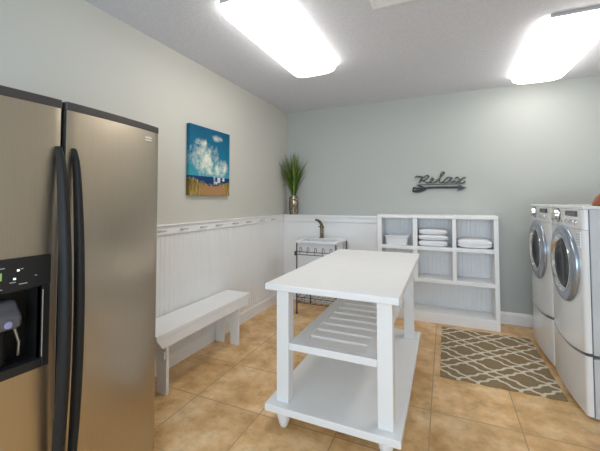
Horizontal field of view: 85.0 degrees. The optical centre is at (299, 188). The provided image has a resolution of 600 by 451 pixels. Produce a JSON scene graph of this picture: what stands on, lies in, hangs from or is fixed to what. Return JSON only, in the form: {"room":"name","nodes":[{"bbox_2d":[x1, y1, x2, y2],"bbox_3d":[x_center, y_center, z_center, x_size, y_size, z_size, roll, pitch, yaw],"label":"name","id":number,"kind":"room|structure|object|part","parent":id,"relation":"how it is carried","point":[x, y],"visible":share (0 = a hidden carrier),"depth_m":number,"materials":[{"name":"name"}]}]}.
{"room":"laundry","nodes":[
{"label":"laundry","id":0,"kind":"room"},
{"bbox_2d":[0,0,286,224],"bbox_3d":[-1.415,0.115,2.080,0.100,2.640,6.070,-1,-2,24],"label":"wall","id":1,"kind":"structure","parent":0,"point":[73,51],"depth_m":2.62,"materials":[{"name":"paint"}]},
{"bbox_2d":[186,123,229,195],"bbox_3d":[-0.872,-0.258,3.160,0.036,0.640,0.590,-1,-2,24],"label":"canvas","id":2,"kind":"object","parent":1,"relation":"attached to","point":[207,150],"visible":1,"depth_m":3.10},
{"bbox_2d":[155,293,276,376],"bbox_3d":[-0.800,1.407,3.279,0.020,0.140,2.840,-1,-2,24],"label":"baseboard","id":3,"kind":"structure","parent":1,"relation":"attached to","point":[180,353],"depth_m":3.08,"materials":[{"name":"white paint"}]},
{"bbox_2d":[155,220,283,359],"bbox_3d":[-0.804,0.873,3.299,0.012,0.990,2.840,-1,-2,24],"label":"wainscoting","id":4,"kind":"structure","parent":1,"relation":"attached to","point":[192,267],"depth_m":3.23,"materials":[{"name":"white paint"}]},
{"bbox_2d":[157,214,283,235],"bbox_3d":[-0.787,0.351,3.291,0.066,0.082,2.807,-1,-2,24],"label":"peg rail","id":5,"kind":"object","parent":1,"relation":"attached to","point":[166,229],"visible":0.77,"depth_m":3.16,"materials":[{"name":"white paint"}]},
{"bbox_2d":[284,221,377,273],"bbox_3d":[0.403,0.947,4.390,1.340,1.135,0.125,-1,-2,24],"label":"wall","id":6,"kind":"structure","parent":0,"point":[360,236],"depth_m":4.35,"materials":[{"name":"white paint"}]},
{"bbox_2d":[293,293,335,303],"bbox_3d":[0.376,1.452,4.309,1.340,0.120,0.014,-1,-2,24],"label":"baseboard","id":7,"kind":"structure","parent":6,"relation":"attached to","point":[294,294],"depth_m":4.38,"materials":[{"name":"white paint"}]},
{"bbox_2d":[284,214,376,222],"bbox_3d":[0.395,0.392,4.393,1.340,0.087,0.161,-1,-2,24],"label":"trim","id":8,"kind":"structure","parent":6,"relation":"attached to","point":[287,217],"depth_m":4.30,"materials":[{"name":"white paint"}]},
{"bbox_2d":[279,152,308,214],"bbox_3d":[-0.029,-0.096,4.488,0.464,0.896,0.337,-1,-2,24],"label":"potted grass","id":9,"kind":"object","parent":8,"relation":"on","point":[292,176],"depth_m":4.56,"materials":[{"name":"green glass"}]},
{"bbox_2d":[289,196,297,214],"bbox_3d":[-0.089,0.226,4.615,0.132,0.262,0.132,-1,-2,24],"label":"vase","id":10,"kind":"object","parent":9,"relation":"attached to","point":[293,200],"depth_m":4.56,"materials":[{"name":"brown glass"}]},
{"bbox_2d":[85,0,599,112],"bbox_3d":[0.324,-1.284,1.361,3.905,0.100,6.070,-1,-2,24],"label":"ceiling","id":11,"kind":"structure","parent":0,"point":[415,48],"depth_m":2.68,"materials":[{"name":"white paint"}]},
{"bbox_2d":[218,0,335,77],"bbox_3d":[-0.092,-1.140,2.600,0.430,0.096,1.282,-1,-2,24],"label":"ceiling lamp","id":12,"kind":"object","parent":11,"relation":"attached to","point":[274,26],"visible":1,"depth_m":2.34,"materials":[{"name":"white plastic"}]},
{"bbox_2d":[219,0,231,3],"bbox_3d":[-0.092,-1.178,2.602,0.360,0.021,1.282,-1,-2,24],"label":"frame","id":13,"kind":"object","parent":12,"relation":"on","point":[220,1],"depth_m":2.07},
{"bbox_2d":[370,0,412,9],"bbox_3d":[0.587,-1.206,1.956,0.365,0.012,0.335,-1,-2,24],"label":"ceiling vent","id":14,"kind":"object","parent":11,"relation":"in","point":[376,4],"visible":1,"depth_m":2.10,"materials":[{"name":"white paint"}]},
{"bbox_2d":[511,6,599,83],"bbox_3d":[2.162,-1.137,2.776,0.445,0.096,1.302,-1,-2,24],"label":"ceiling lamp","id":15,"kind":"object","parent":11,"relation":"attached to","point":[561,39],"visible":1,"depth_m":2.52,"materials":[{"name":"white plastic"}]},
{"bbox_2d":[550,6,599,17],"bbox_3d":[2.162,-1.175,2.777,0.375,0.021,1.302,-1,-2,24],"label":"frame","id":16,"kind":"object","parent":15,"relation":"on","point":[591,10],"depth_m":2.20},
{"bbox_2d":[152,299,599,450],"bbox_3d":[0.328,1.455,1.265,3.905,0.100,6.070,-1,-2,24],"label":"floor","id":17,"kind":"structure","parent":0,"point":[218,394],"depth_m":2.12,"materials":[{"name":"tile"}]},
{"bbox_2d":[0,85,158,450],"bbox_3d":[-1.169,0.528,1.438,0.745,1.752,0.920,-1,-2,24],"label":"refrigerator","id":18,"kind":"object","parent":17,"relation":"on","point":[78,183],"visible":1,"depth_m":1.29,"materials":[{"name":"silver metal"}]},
{"bbox_3d":[-1.028,0.553,1.187,0.022,0.102,0.019,2,-3,-44],"label":"lever","id":19,"kind":"part","parent":18,"relation":"part of","materials":[{"name":"silver metal"}]},
{"bbox_3d":[-1.030,0.300,1.138,0.044,0.113,0.270,-1,-2,29],"label":"control panel","id":20,"kind":"part","parent":18,"relation":"part of","materials":[{"name":"grey plastic"}]},
{"bbox_3d":[-1.077,0.513,1.113,0.116,1.676,0.399,-1,-2,24],"label":"freezer door","id":21,"kind":"part","parent":18,"relation":"part of","materials":[{"name":"silver metal"}]},
{"bbox_3d":[-0.959,0.497,1.218,0.004,0.245,0.004,-1,-2,24],"label":"edge trim","id":22,"kind":"part","parent":18,"relation":"part of","materials":[{"name":"silver metal"}]},
{"bbox_3d":[-0.907,0.523,1.239,0.105,1.381,0.039,-1,-2,24],"label":"handle","id":23,"kind":"part","parent":18,"relation":"part of","materials":[{"name":"metal"}]},
{"bbox_3d":[-0.889,0.525,1.295,0.091,1.381,0.033,-1,-2,24],"label":"handle","id":24,"kind":"part","parent":18,"relation":"part of","materials":[{"name":"black metal"}]},
{"bbox_3d":[-0.888,0.528,1.539,0.117,1.676,0.508,-1,-2,24],"label":"fridge door","id":25,"kind":"part","parent":18,"relation":"part of","materials":[{"name":"silver metal"}]},
{"bbox_2d":[155,290,249,395],"bbox_3d":[-0.855,1.234,2.762,0.286,0.450,1.150,-1,-2,24],"label":"bench","id":26,"kind":"object","parent":17,"relation":"on","point":[172,327],"visible":0.75,"depth_m":2.62,"materials":[{"name":"white paint"}]},
{"bbox_3d":[-1.046,1.237,2.352,0.256,0.415,0.026,-1,-2,24],"label":"leg","id":27,"kind":"part","parent":26,"relation":"part of","materials":[{"name":"white paint"}]},
{"bbox_3d":[-0.856,1.027,2.769,0.286,0.035,1.150,-1,-2,24],"label":"seat","id":28,"kind":"part","parent":26,"relation":"part of","materials":[{"name":"white paint"}]},
{"bbox_3d":[-0.695,1.265,3.148,0.256,0.415,0.026,-1,-2,24],"label":"leg","id":29,"kind":"part","parent":26,"relation":"part of","materials":[{"name":"white paint"}]},
{"bbox_2d":[294,219,347,313],"bbox_3d":[0.270,0.941,4.057,0.534,1.123,0.494,-1,-2,24],"label":"utility sink","id":30,"kind":"object","parent":17,"relation":"on","point":[311,249],"visible":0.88,"depth_m":3.94,"materials":[{"name":"white ceramic"}]},
{"bbox_3d":[-0.039,1.075,3.959,0.030,0.848,0.030,-1,-2,24],"label":"leg","id":31,"kind":"part","parent":30,"relation":"part of","materials":[{"name":"metal"}]},
{"bbox_2d":[297,294,334,306],"bbox_3d":[0.278,1.335,4.052,0.506,0.075,0.452,-1,-2,24],"label":"wire basket","id":32,"kind":"object","parent":30,"relation":"on","point":[304,297],"depth_m":3.91,"materials":[{"name":"black metal"}]},
{"bbox_2d":[315,219,323,237],"bbox_3d":[0.255,0.511,4.258,0.131,0.250,0.067,1,-2,-20],"label":"faucet","id":33,"kind":"object","parent":30,"relation":"on","point":[321,226],"depth_m":4.25,"materials":[{"name":"gold metal"}]},
{"bbox_2d":[300,240,341,263],"bbox_3d":[0.265,0.778,4.045,0.440,0.248,0.330,-1,-2,24],"label":"basin","id":34,"kind":"object","parent":30,"relation":"in","point":[305,259],"depth_m":3.92,"materials":[{"name":"white ceramic"}]},
{"bbox_2d":[265,249,420,450],"bbox_3d":[0.453,1.018,2.515,0.793,0.860,1.540,-1,-2,24],"label":"work table","id":35,"kind":"object","parent":17,"relation":"on","point":[356,375],"visible":1,"depth_m":2.01,"materials":[{"name":"white paint"}]},
{"bbox_3d":[-0.092,0.951,2.028,0.081,0.682,0.075,-1,-2,24],"label":"leg","id":36,"kind":"part","parent":35,"relation":"part of","materials":[{"name":"white paint"}]},
{"bbox_2d":[265,328,420,449],"bbox_3d":[0.454,1.329,2.506,0.793,0.042,1.517,-1,-2,24],"label":"shelf","id":37,"kind":"object","parent":35,"relation":"attached to","point":[333,394],"depth_m":2.04,"materials":[{"name":"white paint"}]},
{"bbox_3d":[0.441,0.968,2.481,0.528,0.042,1.331,-1,-2,24],"label":"shelf frame","id":38,"kind":"part","parent":35,"relation":"part of","materials":[{"name":"white paint"}]},
{"bbox_3d":[0.468,0.942,1.781,0.083,0.682,0.075,-1,-2,24],"label":"leg","id":39,"kind":"part","parent":35,"relation":"part of","materials":[{"name":"white paint"}]},
{"bbox_3d":[0.976,0.981,2.934,0.083,0.682,0.075,-1,-2,24],"label":"leg","id":40,"kind":"part","parent":35,"relation":"part of","materials":[{"name":"white paint"}]},
{"bbox_2d":[377,214,500,331],"bbox_3d":[1.556,0.895,3.780,1.250,1.192,0.304,-1,-2,24],"label":"cubby shelf","id":41,"kind":"object","parent":17,"relation":"on","point":[455,285],"visible":0.79,"depth_m":3.74,"materials":[{"name":"white paint"}]},
{"bbox_3d":[1.004,0.922,4.014,0.050,1.155,0.280,-1,-2,24],"label":"panel","id":42,"kind":"part","parent":41,"relation":"part of","materials":[{"name":"white paint"}]},
{"bbox_2d":[384,233,410,244],"bbox_3d":[1.176,0.605,3.949,0.286,0.107,0.258,-1,-2,24],"label":"tub","id":43,"kind":"object","parent":41,"relation":"on","point":[394,239],"visible":1,"depth_m":3.86,"materials":[{"name":"white plastic"}]},
{"bbox_2d":[418,239,447,245],"bbox_3d":[1.545,0.619,3.797,0.311,0.066,0.238,-1,-2,24],"label":"folded towel","id":44,"kind":"object","parent":41,"relation":"on","point":[421,242],"visible":0.88,"depth_m":3.70,"materials":[{"name":"white fabric"}]},
{"bbox_2d":[418,234,448,240],"bbox_3d":[1.547,0.554,3.797,0.321,0.062,0.241,-1,-2,24],"label":"folded towel","id":45,"kind":"object","parent":44,"relation":"on","point":[421,236],"visible":0.91,"depth_m":3.70,"materials":[{"name":"white fabric"}]},
{"bbox_2d":[419,228,447,234],"bbox_3d":[1.546,0.489,3.802,0.304,0.066,0.236,-1,-2,24],"label":"folded towel","id":46,"kind":"object","parent":45,"relation":"on","point":[433,231],"visible":1,"depth_m":3.71,"materials":[{"name":"white fabric"}]},
{"bbox_3d":[1.557,0.673,3.780,1.158,0.041,0.279,-1,-2,24],"label":"shelf","id":47,"kind":"part","parent":41,"relation":"part of","materials":[{"name":"white paint"}]},
{"bbox_3d":[1.615,0.918,3.912,1.246,1.155,0.014,-1,-2,24],"label":"panel","id":48,"kind":"part","parent":41,"relation":"part of","materials":[{"name":"white paint"}]},
{"bbox_3d":[1.557,1.030,3.767,1.158,0.042,0.279,-1,-2,24],"label":"shelf","id":49,"kind":"part","parent":41,"relation":"part of","materials":[{"name":"white paint"}]},
{"bbox_2d":[457,237,491,248],"bbox_3d":[1.927,0.595,3.629,0.338,0.101,0.248,-1,-2,24],"label":"folded towel","id":50,"kind":"object","parent":41,"relation":"on","point":[467,242],"visible":1,"depth_m":3.53,"materials":[{"name":"white fabric"}]},
{"bbox_3d":[2.106,0.904,3.529,0.042,1.155,0.280,-1,-2,24],"label":"panel","id":51,"kind":"part","parent":41,"relation":"part of","materials":[{"name":"white paint"}]},
{"bbox_2d":[440,327,567,401],"bbox_3d":[1.660,1.452,2.852,0.795,0.012,1.081,-1,-2,24],"label":"rug","id":52,"kind":"object","parent":17,"relation":"on","point":[510,363],"visible":1,"depth_m":2.70,"materials":[{"name":"brown fabric"}]},
{"bbox_2d":[529,204,591,365],"bbox_3d":[2.513,0.795,2.842,0.786,1.322,0.695,-1,-2,24],"label":"dryer","id":53,"kind":"object","parent":17,"relation":"on","point":[540,233],"visible":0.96,"depth_m":2.85,"materials":[{"name":"metal"}]},
{"bbox_3d":[2.205,0.215,3.096,0.034,0.088,0.088,-1,-2,24],"label":"knob","id":54,"kind":"part","parent":53,"relation":"part of","materials":[{"name":"silver metal"}]},
{"bbox_3d":[2.169,0.547,3.002,0.011,0.340,0.340,-1,-2,24],"label":"door glass","id":55,"kind":"part","parent":53,"relation":"part of","materials":[{"name":"glass"}]},
{"bbox_3d":[2.173,0.547,3.000,0.040,0.532,0.532,-1,-2,24],"label":"door","id":56,"kind":"part","parent":53,"relation":"part of","materials":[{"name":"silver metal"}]},
{"bbox_3d":[2.201,0.226,2.999,0.046,0.128,0.695,-1,-2,24],"label":"control panel","id":57,"kind":"part","parent":53,"relation":"part of","materials":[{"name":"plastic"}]},
{"bbox_3d":[2.201,0.693,2.983,0.048,0.802,0.695,-1,-2,24],"label":"panel","id":58,"kind":"part","parent":53,"relation":"part of","materials":[{"name":"metal"}]},
{"bbox_3d":[2.202,1.256,2.963,0.048,0.366,0.695,-1,-2,24],"label":"drawer","id":59,"kind":"part","parent":53,"relation":"part of","materials":[{"name":"metal"}]},
{"bbox_3d":[2.535,0.145,2.854,0.736,0.022,0.695,-1,-2,24],"label":"panel","id":60,"kind":"part","parent":53,"relation":"part of","materials":[{"name":"metal"}]},
{"bbox_2d":[550,205,599,419],"bbox_3d":[2.235,0.774,2.212,0.786,1.322,0.667,-1,-2,24],"label":"washing machine","id":61,"kind":"object","parent":17,"relation":"on","point":[575,242],"visible":1,"depth_m":2.13,"materials":[{"name":"metal"}]},
{"bbox_3d":[1.925,0.194,2.463,0.034,0.088,0.088,-1,-2,24],"label":"knob","id":62,"kind":"part","parent":61,"relation":"part of","materials":[{"name":"silver metal"}]},
{"bbox_3d":[1.879,0.525,2.345,0.011,0.340,0.340,-1,-2,24],"label":"door glass","id":63,"kind":"part","parent":61,"relation":"part of","materials":[{"name":"glass"}]},
{"bbox_3d":[1.883,0.525,2.343,0.040,0.532,0.532,-1,-2,24],"label":"door","id":64,"kind":"part","parent":61,"relation":"part of","materials":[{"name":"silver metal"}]},
{"bbox_3d":[1.923,0.205,2.369,0.046,0.128,0.667,-1,-2,24],"label":"control panel","id":65,"kind":"part","parent":61,"relation":"part of","materials":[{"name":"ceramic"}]},
{"bbox_3d":[1.923,0.671,2.353,0.048,0.802,0.667,-1,-2,24],"label":"panel","id":66,"kind":"part","parent":61,"relation":"part of","materials":[{"name":"metal"}]},
{"bbox_3d":[1.924,1.235,2.333,0.048,0.366,0.667,-1,-2,24],"label":"drawer","id":67,"kind":"part","parent":61,"relation":"part of","materials":[{"name":"metal"}]},
{"bbox_3d":[2.257,0.124,2.224,0.736,0.022,0.667,-1,-2,24],"label":"panel","id":68,"kind":"part","parent":61,"relation":"part of","materials":[{"name":"metal"}]},
{"bbox_2d":[592,194,599,205],"bbox_3d":[2.086,0.054,2.140,0.272,0.112,0.272,-1,-2,24],"label":"bowl","id":69,"kind":"object","parent":61,"relation":"on","point":[596,202],"visible":1,"depth_m":2.17,"materials":[{"name":"orange ceramic"}]},
{"bbox_2d":[287,75,599,314],"bbox_3d":[1.530,0.180,4.043,3.705,2.640,0.100,-1,-2,24],"label":"wall","id":70,"kind":"structure","parent":0,"point":[516,147],"depth_m":3.81,"materials":[{"name":"paint"}]},
{"bbox_2d":[412,172,466,192],"bbox_3d":[1.661,-0.083,3.923,0.609,0.249,0.030,-1,-2,24],"label":"wall sign","id":71,"kind":"object","parent":70,"relation":"attached to","point":[421,188],"visible":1,"depth_m":3.92,"materials":[{"name":"metal"}]},
{"bbox_2d":[500,311,532,326],"bbox_3d":[2.704,1.413,3.418,1.090,0.128,0.018,-1,-2,24],"label":"baseboard","id":72,"kind":"structure","parent":70,"relation":"attached to","point":[519,319],"depth_m":3.56,"materials":[{"name":"white paint"}]}
]}

